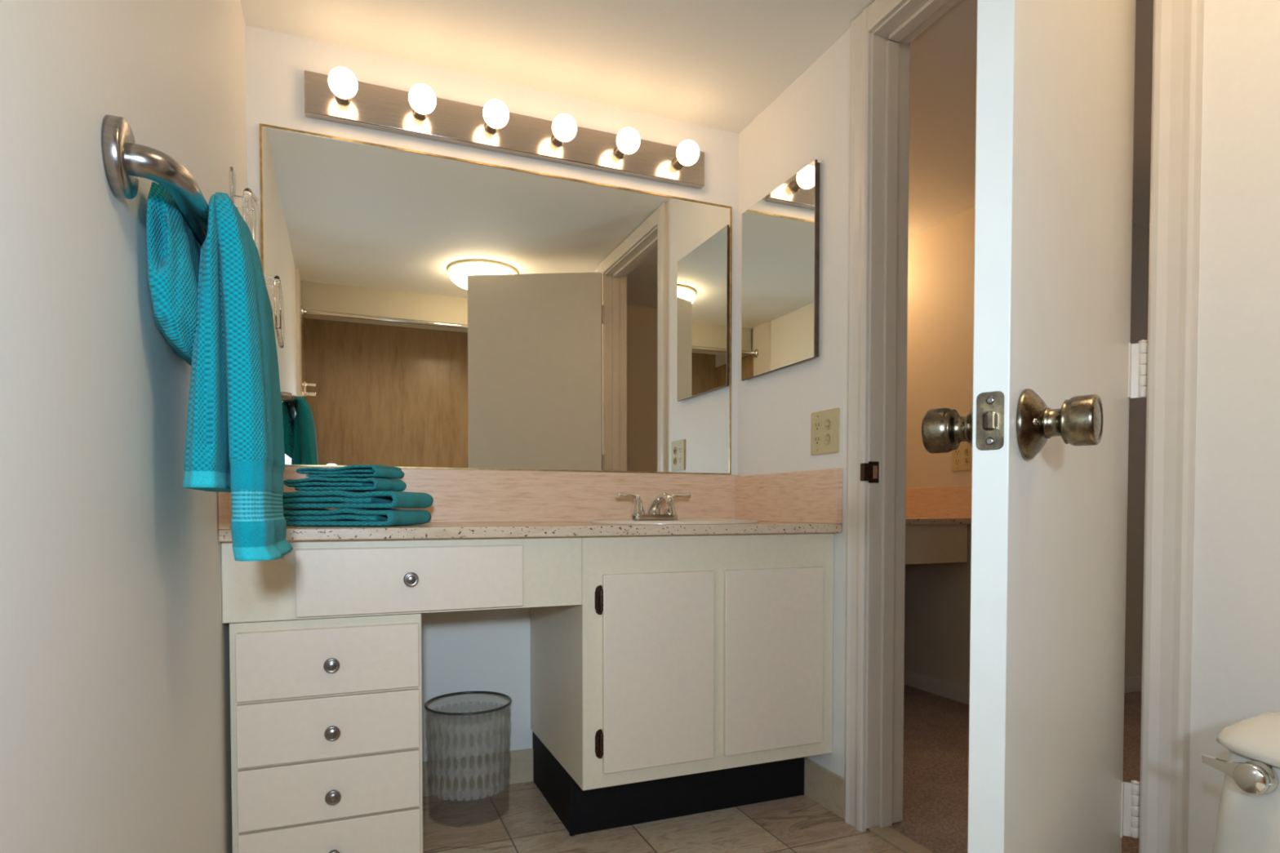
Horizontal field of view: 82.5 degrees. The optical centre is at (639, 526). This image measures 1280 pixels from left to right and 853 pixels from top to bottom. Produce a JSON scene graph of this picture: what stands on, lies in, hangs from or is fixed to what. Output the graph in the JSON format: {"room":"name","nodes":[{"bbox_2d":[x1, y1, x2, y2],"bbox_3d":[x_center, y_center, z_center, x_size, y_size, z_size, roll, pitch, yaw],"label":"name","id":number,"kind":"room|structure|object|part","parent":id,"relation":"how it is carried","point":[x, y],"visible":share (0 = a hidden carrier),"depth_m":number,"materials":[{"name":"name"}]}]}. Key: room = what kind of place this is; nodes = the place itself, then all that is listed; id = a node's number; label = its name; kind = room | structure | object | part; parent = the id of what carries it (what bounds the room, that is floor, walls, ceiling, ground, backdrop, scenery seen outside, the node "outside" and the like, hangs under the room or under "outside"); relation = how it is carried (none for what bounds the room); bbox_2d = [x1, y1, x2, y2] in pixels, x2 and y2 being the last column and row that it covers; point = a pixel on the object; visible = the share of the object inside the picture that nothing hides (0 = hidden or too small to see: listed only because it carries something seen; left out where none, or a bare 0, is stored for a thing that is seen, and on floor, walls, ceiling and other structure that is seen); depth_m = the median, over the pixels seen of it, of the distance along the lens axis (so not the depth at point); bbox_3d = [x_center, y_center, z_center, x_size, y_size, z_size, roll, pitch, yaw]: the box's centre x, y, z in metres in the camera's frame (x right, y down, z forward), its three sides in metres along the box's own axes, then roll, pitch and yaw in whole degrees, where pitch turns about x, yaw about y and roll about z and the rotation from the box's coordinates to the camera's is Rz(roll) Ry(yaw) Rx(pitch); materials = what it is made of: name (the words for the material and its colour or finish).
{"room":"bathroom","nodes":[
{"label":"bathroom","id":0,"kind":"room"},
{"bbox_2d":[0,0,247,852],"bbox_3d":[-0.523,-0.229,0.539,0.100,2.113,3.200,-1,2,-22],"label":"wall","id":1,"kind":"structure","parent":0,"point":[115,725],"depth_m":0.75,"materials":[{"name":"paint"}]},
{"bbox_2d":[101,115,208,244],"bbox_3d":[-0.632,-0.418,1.034,0.071,0.104,0.580,-1,2,-22],"label":"grab bar","id":2,"kind":"object","parent":1,"relation":"attached to","point":[125,161],"visible":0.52,"depth_m":0.80,"materials":[{"name":"metal"}]},
{"bbox_2d":[146,182,293,561],"bbox_3d":[-0.610,-0.206,1.078,0.157,0.496,0.384,-1,2,-22],"label":"towel","id":3,"kind":"object","parent":2,"relation":"hanging from","point":[211,303],"visible":1,"depth_m":0.95,"materials":[{"name":"teal fabric"}]},
{"bbox_2d":[230,166,259,254],"bbox_3d":[-0.874,-0.681,1.600,0.053,0.247,0.185,-1,2,-22],"label":"wall hook","id":4,"kind":"object","parent":1,"relation":"attached to","point":[248,202],"visible":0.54,"depth_m":1.64,"materials":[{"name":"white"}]},
{"bbox_3d":[-0.921,-0.761,1.651,0.005,0.090,0.045,-1,2,-22],"label":"wall plate","id":5,"kind":"part","parent":4,"relation":"part of","materials":[{"name":"clear plastic"}]},
{"bbox_3d":[-0.896,-0.733,1.651,0.040,0.025,0.015,-1,2,-22],"label":"post","id":6,"kind":"part","parent":4,"relation":"part of","materials":[{"name":"clear plastic"}]},
{"bbox_2d":[240,0,1153,238],"bbox_3d":[1.682,-1.356,1.728,5.100,0.080,4.200,-1,2,-22],"label":"ceiling","id":7,"kind":"structure","parent":0,"point":[718,64],"depth_m":2.03,"materials":[{"name":"paint"}]},
{"bbox_2d":[245,25,1149,761],"bbox_3d":[1.109,-0.299,3.303,5.000,2.113,0.900,-1,2,-22],"label":"wall","id":8,"kind":"structure","parent":0,"point":[476,650],"depth_m":2.36,"materials":[{"name":"paint"}]},
{"bbox_2d":[422,748,533,796],"bbox_3d":[-0.498,0.736,2.187,0.365,0.100,0.010,-1,2,-22],"label":"baseboard","id":9,"kind":"structure","parent":8,"relation":"attached to","point":[442,776],"depth_m":2.19,"materials":[{"name":"wood"}]},
{"bbox_2d":[259,123,732,474],"bbox_3d":[-0.350,-0.624,2.213,1.423,0.904,0.008,-1,2,-22],"label":"wall mirror","id":10,"kind":"object","parent":8,"relation":"attached to","point":[430,310],"visible":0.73,"depth_m":2.17,"materials":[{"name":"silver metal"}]},
{"bbox_2d":[303,66,704,189],"bbox_3d":[-0.326,-1.171,2.135,1.199,0.111,0.144,-1,2,-22],"label":"vanity light","id":11,"kind":"object","parent":8,"relation":"attached to","point":[337,96],"visible":1,"depth_m":2.12,"materials":[{"name":"silver metal"}]},
{"bbox_2d":[328,66,357,106],"bbox_3d":[-0.787,-1.165,1.933,0.073,0.073,0.114,-1,2,-22],"label":"bulb","id":12,"kind":"object","parent":11,"relation":"attached to","point":[342,82],"depth_m":1.90,"materials":[{"name":"white glass"}]},
{"bbox_2d":[408,84,435,120],"bbox_3d":[-0.601,-1.167,2.008,0.073,0.073,0.114,-1,2,-22],"label":"bulb","id":13,"kind":"object","parent":11,"relation":"attached to","point":[421,98],"depth_m":1.97,"materials":[{"name":"white glass"}]},
{"bbox_2d":[483,99,509,134],"bbox_3d":[-0.415,-1.169,2.084,0.073,0.073,0.114,-1,2,-22],"label":"bulb","id":14,"kind":"object","parent":11,"relation":"attached to","point":[495,113],"depth_m":2.05,"materials":[{"name":"white glass"}]},
{"bbox_2d":[551,113,577,146],"bbox_3d":[-0.229,-1.171,2.159,0.073,0.073,0.114,-1,2,-22],"label":"bulb","id":15,"kind":"object","parent":11,"relation":"attached to","point":[563,127],"depth_m":2.12,"materials":[{"name":"white glass"}]},
{"bbox_2d":[613,127,639,159],"bbox_3d":[-0.043,-1.173,2.234,0.073,0.073,0.114,-1,2,-22],"label":"bulb","id":16,"kind":"object","parent":11,"relation":"attached to","point":[627,141],"depth_m":2.20,"materials":[{"name":"white glass"}]},
{"bbox_2d":[671,139,699,169],"bbox_3d":[0.143,-1.174,2.309,0.073,0.073,0.114,-1,2,-22],"label":"bulb","id":17,"kind":"object","parent":11,"relation":"attached to","point":[684,156],"depth_m":2.27,"materials":[{"name":"white glass"}]},
{"bbox_2d":[283,466,740,522],"bbox_3d":[-0.348,-0.092,2.221,1.482,0.155,0.019,-1,2,-22],"label":"backsplash","id":18,"kind":"structure","parent":8,"relation":"attached to","point":[459,495],"depth_m":2.24,"materials":[{"name":"stone"}]},
{"bbox_2d":[905,485,971,564],"bbox_3d":[0.780,-0.014,3.175,1.107,0.324,0.658,-1,2,-22],"label":"countertop","id":19,"kind":"structure","parent":8,"relation":"attached to","point":[937,519],"depth_m":3.08,"materials":[{"name":"stone"}]},
{"bbox_2d":[951,442,972,471],"bbox_3d":[1.385,-0.301,3.134,0.015,0.122,0.126,-1,2,-22],"label":"outlet plate","id":20,"kind":"object","parent":8,"relation":"attached to","point":[962,457],"visible":0.79,"depth_m":3.13,"materials":[{"name":"beige plastic"}]},
{"bbox_2d":[954,458,960,465],"bbox_3d":[1.375,-0.281,3.161,0.001,0.029,0.034,-1,2,-22],"label":"receptacle","id":21,"kind":"object","parent":20,"relation":"attached to","point":[957,461],"depth_m":3.16,"materials":[{"name":"beige plastic"}]},
{"bbox_2d":[954,448,960,456],"bbox_3d":[1.375,-0.322,3.160,0.001,0.029,0.034,-1,2,-22],"label":"receptacle","id":22,"kind":"object","parent":20,"relation":"attached to","point":[957,452],"depth_m":3.16,"materials":[{"name":"beige plastic"}]},
{"bbox_2d":[903,670,1142,704],"bbox_3d":[2.327,0.709,3.765,2.214,0.064,0.764,-1,2,-22],"label":"baseboard","id":23,"kind":"structure","parent":8,"relation":"attached to","point":[1132,684],"depth_m":3.30,"materials":[{"name":"paint"}]},
{"bbox_2d":[422,684,1141,852],"bbox_3d":[1.728,0.818,1.801,5.000,0.056,4.200,-1,2,-22],"label":"floor","id":24,"kind":"structure","parent":0,"point":[513,818],"depth_m":1.97,"materials":[{"name":"tile"}]},
{"bbox_2d":[229,613,422,852],"bbox_3d":[-0.744,0.492,1.767,0.373,0.609,0.552,-1,2,-22],"label":"base cabinet","id":25,"kind":"object","parent":24,"relation":"on","point":[326,713],"visible":0.97,"depth_m":1.53,"materials":[{"name":"paint"}]},
{"bbox_3d":[-0.651,0.282,1.537,0.354,0.139,0.016,-1,2,-22],"label":"drawer","id":26,"kind":"part","parent":25,"relation":"part of","materials":[{"name":"paint"}]},
{"bbox_3d":[-0.651,0.422,1.540,0.354,0.128,0.016,-1,2,-22],"label":"drawer","id":27,"kind":"part","parent":25,"relation":"part of","materials":[{"name":"paint"}]},
{"bbox_3d":[-0.651,0.554,1.544,0.354,0.124,0.016,-1,2,-22],"label":"drawer","id":28,"kind":"part","parent":25,"relation":"part of","materials":[{"name":"paint"}]},
{"bbox_3d":[-0.651,0.687,1.547,0.354,0.130,0.016,-1,2,-22],"label":"drawer","id":29,"kind":"part","parent":25,"relation":"part of","materials":[{"name":"paint"}]},
{"bbox_3d":[-0.642,0.288,1.519,0.031,0.031,0.024,-1,2,-22],"label":"knob","id":30,"kind":"part","parent":25,"relation":"part of","materials":[{"name":"grey metal"}]},
{"bbox_3d":[-0.642,0.430,1.522,0.031,0.031,0.024,-1,2,-22],"label":"knob","id":31,"kind":"part","parent":25,"relation":"part of","materials":[{"name":"grey metal"}]},
{"bbox_3d":[-0.642,0.565,1.526,0.031,0.031,0.024,-1,2,-22],"label":"knob","id":32,"kind":"part","parent":25,"relation":"part of","materials":[{"name":"grey metal"}]},
{"bbox_3d":[-0.642,0.693,1.529,0.031,0.031,0.024,-1,2,-22],"label":"knob","id":33,"kind":"part","parent":25,"relation":"part of","materials":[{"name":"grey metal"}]},
{"bbox_2d":[221,536,582,622],"bbox_3d":[-0.577,0.102,1.823,0.754,0.165,0.556,-1,2,-22],"label":"drawer unit","id":34,"kind":"object","parent":25,"relation":"on","point":[340,578],"visible":0.98,"depth_m":1.57,"materials":[{"name":"paint"}]},
{"bbox_3d":[-0.491,0.114,1.593,0.474,0.140,0.016,-1,2,-22],"label":"drawer","id":35,"kind":"part","parent":34,"relation":"part of","materials":[{"name":"paint"}]},
{"bbox_3d":[-0.493,0.113,1.571,0.031,0.031,0.024,-1,2,-22],"label":"knob","id":36,"kind":"part","parent":34,"relation":"part of","materials":[{"name":"grey metal"}]},
{"bbox_2d":[424,690,511,715],"bbox_3d":[-0.476,0.637,2.031,0.237,0.304,0.237,0,1,-14],"label":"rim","id":37,"kind":"object","parent":24,"relation":"on","point":[471,691],"visible":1,"depth_m":2.00,"materials":[{"name":"grey plastic"}]},
{"bbox_2d":[529,532,833,835],"bbox_3d":[0.101,0.400,2.129,0.726,0.775,0.548,-1,2,-22],"label":"base cabinet","id":38,"kind":"object","parent":24,"relation":"on","point":[691,674],"visible":0.99,"depth_m":1.89,"materials":[{"name":"paint"}]},
{"bbox_2d":[217,466,842,542],"bbox_3d":[-0.244,-0.074,1.966,1.482,0.179,0.571,-1,2,-22],"label":"countertop","id":39,"kind":"structure","parent":38,"relation":"on","point":[467,504],"depth_m":2.16,"materials":[{"name":"stone"}]},
{"bbox_2d":[283,507,431,526],"bbox_3d":[-0.693,-0.025,1.753,0.312,0.040,0.215,0,1,8],"label":"folded towel","id":40,"kind":"object","parent":39,"relation":"on","point":[346,516],"visible":0.94,"depth_m":1.65,"materials":[{"name":"teal fabric"}]},
{"bbox_2d":[282,489,433,508],"bbox_3d":[-0.695,-0.065,1.758,0.327,0.042,0.215,0,1,6],"label":"folded towel","id":41,"kind":"object","parent":40,"relation":"on","point":[332,499],"visible":0.97,"depth_m":1.66,"materials":[{"name":"teal fabric"}]},
{"bbox_2d":[283,476,406,491],"bbox_3d":[-0.702,-0.101,1.744,0.238,0.031,0.150,0,1,8],"label":"folded towel","id":42,"kind":"object","parent":41,"relation":"on","point":[313,483],"visible":0.94,"depth_m":1.68,"materials":[{"name":"teal fabric"}]},
{"bbox_2d":[296,464,404,479],"bbox_3d":[-0.690,-0.131,1.754,0.207,0.028,0.140,0,1,8],"label":"folded towel","id":43,"kind":"object","parent":42,"relation":"on","point":[358,471],"visible":0.89,"depth_m":1.69,"materials":[{"name":"teal fabric"}]},
{"bbox_2d":[617,492,690,519],"bbox_3d":[0.044,-0.063,2.218,0.180,0.082,0.180,1,2,22],"label":"faucet","id":44,"kind":"object","parent":39,"relation":"on","point":[653,511],"visible":1,"depth_m":2.19,"materials":[{"name":"silver metal"}]},
{"bbox_3d":[-0.037,-0.094,2.187,0.064,0.018,0.016,-1,2,-27],"label":"lever","id":45,"kind":"part","parent":44,"relation":"part of","materials":[{"name":"silver metal"}]},
{"bbox_3d":[-0.006,-0.065,2.204,0.043,0.065,0.043,-1,2,-22],"label":"handle","id":46,"kind":"part","parent":44,"relation":"part of","materials":[{"name":"silver metal"}]},
{"bbox_3d":[0.043,-0.031,2.225,0.155,0.015,0.050,-1,2,-22],"label":"plate","id":47,"kind":"part","parent":44,"relation":"part of","materials":[{"name":"silver metal"}]},
{"bbox_3d":[0.061,-0.061,2.180,0.048,0.081,0.162,-1,2,-22],"label":"spout","id":48,"kind":"part","parent":44,"relation":"part of","materials":[{"name":"silver metal"}]},
{"bbox_3d":[0.092,-0.066,2.244,0.043,0.065,0.043,-1,2,-22],"label":"handle","id":49,"kind":"part","parent":44,"relation":"part of","materials":[{"name":"silver metal"}]},
{"bbox_3d":[0.125,-0.096,2.253,0.064,0.018,0.016,0,2,-17],"label":"lever","id":50,"kind":"part","parent":44,"relation":"part of","materials":[{"name":"silver metal"}]},
{"bbox_2d":[590,518,759,524],"bbox_3d":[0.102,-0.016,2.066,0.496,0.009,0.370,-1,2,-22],"label":"sink","id":51,"kind":"object","parent":39,"relation":"in","point":[680,521],"visible":0.99,"depth_m":1.93,"materials":[{"name":"ceramic"}]},
{"bbox_3d":[0.049,0.355,1.819,0.300,0.483,0.014,-1,2,-22],"label":"door","id":52,"kind":"part","parent":38,"relation":"part of","materials":[{"name":"paint"}]},
{"bbox_3d":[0.359,0.351,1.944,0.304,0.482,0.014,-1,2,-22],"label":"door","id":53,"kind":"part","parent":38,"relation":"part of","materials":[{"name":"paint"}]},
{"bbox_2d":[868,826,933,852],"bbox_3d":[0.756,0.797,1.588,0.054,0.008,0.709,-1,2,-22],"label":"threshold","id":54,"kind":"object","parent":24,"relation":"on","point":[905,844],"visible":0.9,"depth_m":1.83,"materials":[{"name":"wood"}]},
{"bbox_2d":[1201,710,1279,852],"bbox_3d":[0.711,0.529,0.711,0.661,0.589,0.446,-1,2,-22],"label":"toilet","id":55,"kind":"object","parent":24,"relation":"on","point":[1248,819],"visible":1,"depth_m":0.89,"materials":[{"name":"ceramic"}]},
{"bbox_3d":[0.724,0.302,0.901,0.007,0.033,0.053,-1,2,-22],"label":"lever","id":56,"kind":"part","parent":55,"relation":"part of","materials":[{"name":"silver metal"}]},
{"bbox_3d":[0.904,0.406,0.789,0.240,0.232,0.442,-1,2,-22],"label":"tank","id":57,"kind":"part","parent":55,"relation":"part of","materials":[{"name":"ceramic"}]},
{"bbox_3d":[0.907,0.261,0.782,0.239,0.056,0.442,-1,2,-22],"label":"tank lid","id":58,"kind":"part","parent":55,"relation":"part of","materials":[{"name":"ceramic"}]},
{"bbox_3d":[0.740,0.302,0.878,0.023,0.038,0.038,-1,2,-22],"label":"flush handle","id":59,"kind":"part","parent":55,"relation":"part of","materials":[{"name":"silver metal"}]},
{"bbox_2d":[737,0,1279,852],"bbox_3d":[0.798,-0.253,1.505,0.105,2.113,4.000,-1,2,-22],"label":"wall","id":60,"kind":"structure","parent":0,"point":[1235,673],"depth_m":1.13,"materials":[{"name":"paint"}]},
{"bbox_2d":[741,159,819,381],"bbox_3d":[0.424,-0.760,2.247,0.020,0.553,0.408,-1,2,-22],"label":"medicine cabinet","id":61,"kind":"object","parent":60,"relation":"attached to","point":[780,233],"visible":1,"depth_m":2.21,"materials":[{"name":"metal"}]},
{"bbox_2d":[804,758,844,819],"bbox_3d":[0.522,0.736,2.057,0.010,0.108,0.187,-1,2,-22],"label":"baseboard","id":62,"kind":"structure","parent":60,"relation":"attached to","point":[822,785],"depth_m":2.05,"materials":[{"name":"wood"}]},
{"bbox_2d":[810,408,839,455],"bbox_3d":[0.514,-0.265,2.046,0.015,0.122,0.126,-1,2,-22],"label":"outlet plate","id":63,"kind":"object","parent":60,"relation":"attached to","point":[824,424],"visible":1,"depth_m":2.04,"materials":[{"name":"beige plastic"}]},
{"bbox_2d":[813,435,821,445],"bbox_3d":[0.504,-0.246,2.073,0.001,0.029,0.034,-1,2,-22],"label":"receptacle","id":64,"kind":"object","parent":63,"relation":"attached to","point":[817,438],"depth_m":2.07,"materials":[{"name":"beige plastic"}]},
{"bbox_2d":[813,420,821,431],"bbox_3d":[0.504,-0.286,2.072,0.001,0.029,0.034,-1,2,-22],"label":"receptacle","id":65,"kind":"object","parent":63,"relation":"attached to","point":[817,424],"depth_m":2.07,"materials":[{"name":"beige plastic"}]},
{"bbox_2d":[844,0,1204,852],"bbox_3d":[0.768,-0.254,1.567,0.140,2.111,0.849,-1,2,-22],"label":"door frame","id":66,"kind":"structure","parent":60,"relation":"attached to","point":[881,37],"depth_m":1.85,"materials":[{"name":"paint"}]},
{"bbox_3d":[0.569,-0.262,1.907,0.017,2.111,0.070,-1,2,-22],"label":"casing","id":67,"kind":"part","parent":66,"relation":"part of","materials":[{"name":"paint"}]},
{"bbox_3d":[0.602,-0.141,1.879,0.032,0.055,0.003,-1,2,-22],"label":"strike plate","id":68,"kind":"part","parent":66,"relation":"part of","materials":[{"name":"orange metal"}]},
{"bbox_3d":[0.827,-0.257,1.591,0.014,2.099,0.829,-1,2,-22],"label":"casing","id":69,"kind":"part","parent":66,"relation":"part of","materials":[{"name":"paint"}]},
{"bbox_3d":[0.862,-0.244,1.185,0.017,2.111,0.070,-1,2,-22],"label":"casing","id":70,"kind":"part","parent":66,"relation":"part of","materials":[{"name":"paint"}]},
{"bbox_2d":[921,0,1147,852],"bbox_3d":[0.578,-0.208,1.002,0.168,2.024,0.732,1,2,39],"label":"door","id":71,"kind":"structure","parent":60,"relation":"in","point":[1057,369],"depth_m":0.83,"materials":[{"name":"paint"}]},
{"bbox_3d":[0.348,-0.108,0.817,0.049,0.050,0.050,1,2,42],"label":"knob","id":72,"kind":"part","parent":71,"relation":"part of","materials":[{"name":"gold metal"}]},
{"bbox_3d":[0.351,-0.106,0.732,0.026,0.058,0.001,1,2,42],"label":"latch plate","id":73,"kind":"part","parent":71,"relation":"part of","materials":[{"name":"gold metal"}]},
{"bbox_3d":[0.436,-0.106,0.737,0.049,0.050,0.050,1,2,42],"label":"knob","id":74,"kind":"part","parent":71,"relation":"part of","materials":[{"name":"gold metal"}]},
{"bbox_3d":[0.855,0.482,1.244,0.038,0.092,0.002,-1,2,-22],"label":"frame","id":75,"kind":"part","parent":71,"relation":"part of","materials":[{"name":"paint"}]},
{"bbox_3d":[0.855,-0.262,1.225,0.038,0.091,0.002,-1,2,-22],"label":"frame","id":76,"kind":"part","parent":71,"relation":"part of","materials":[{"name":"paint"}]}
]}

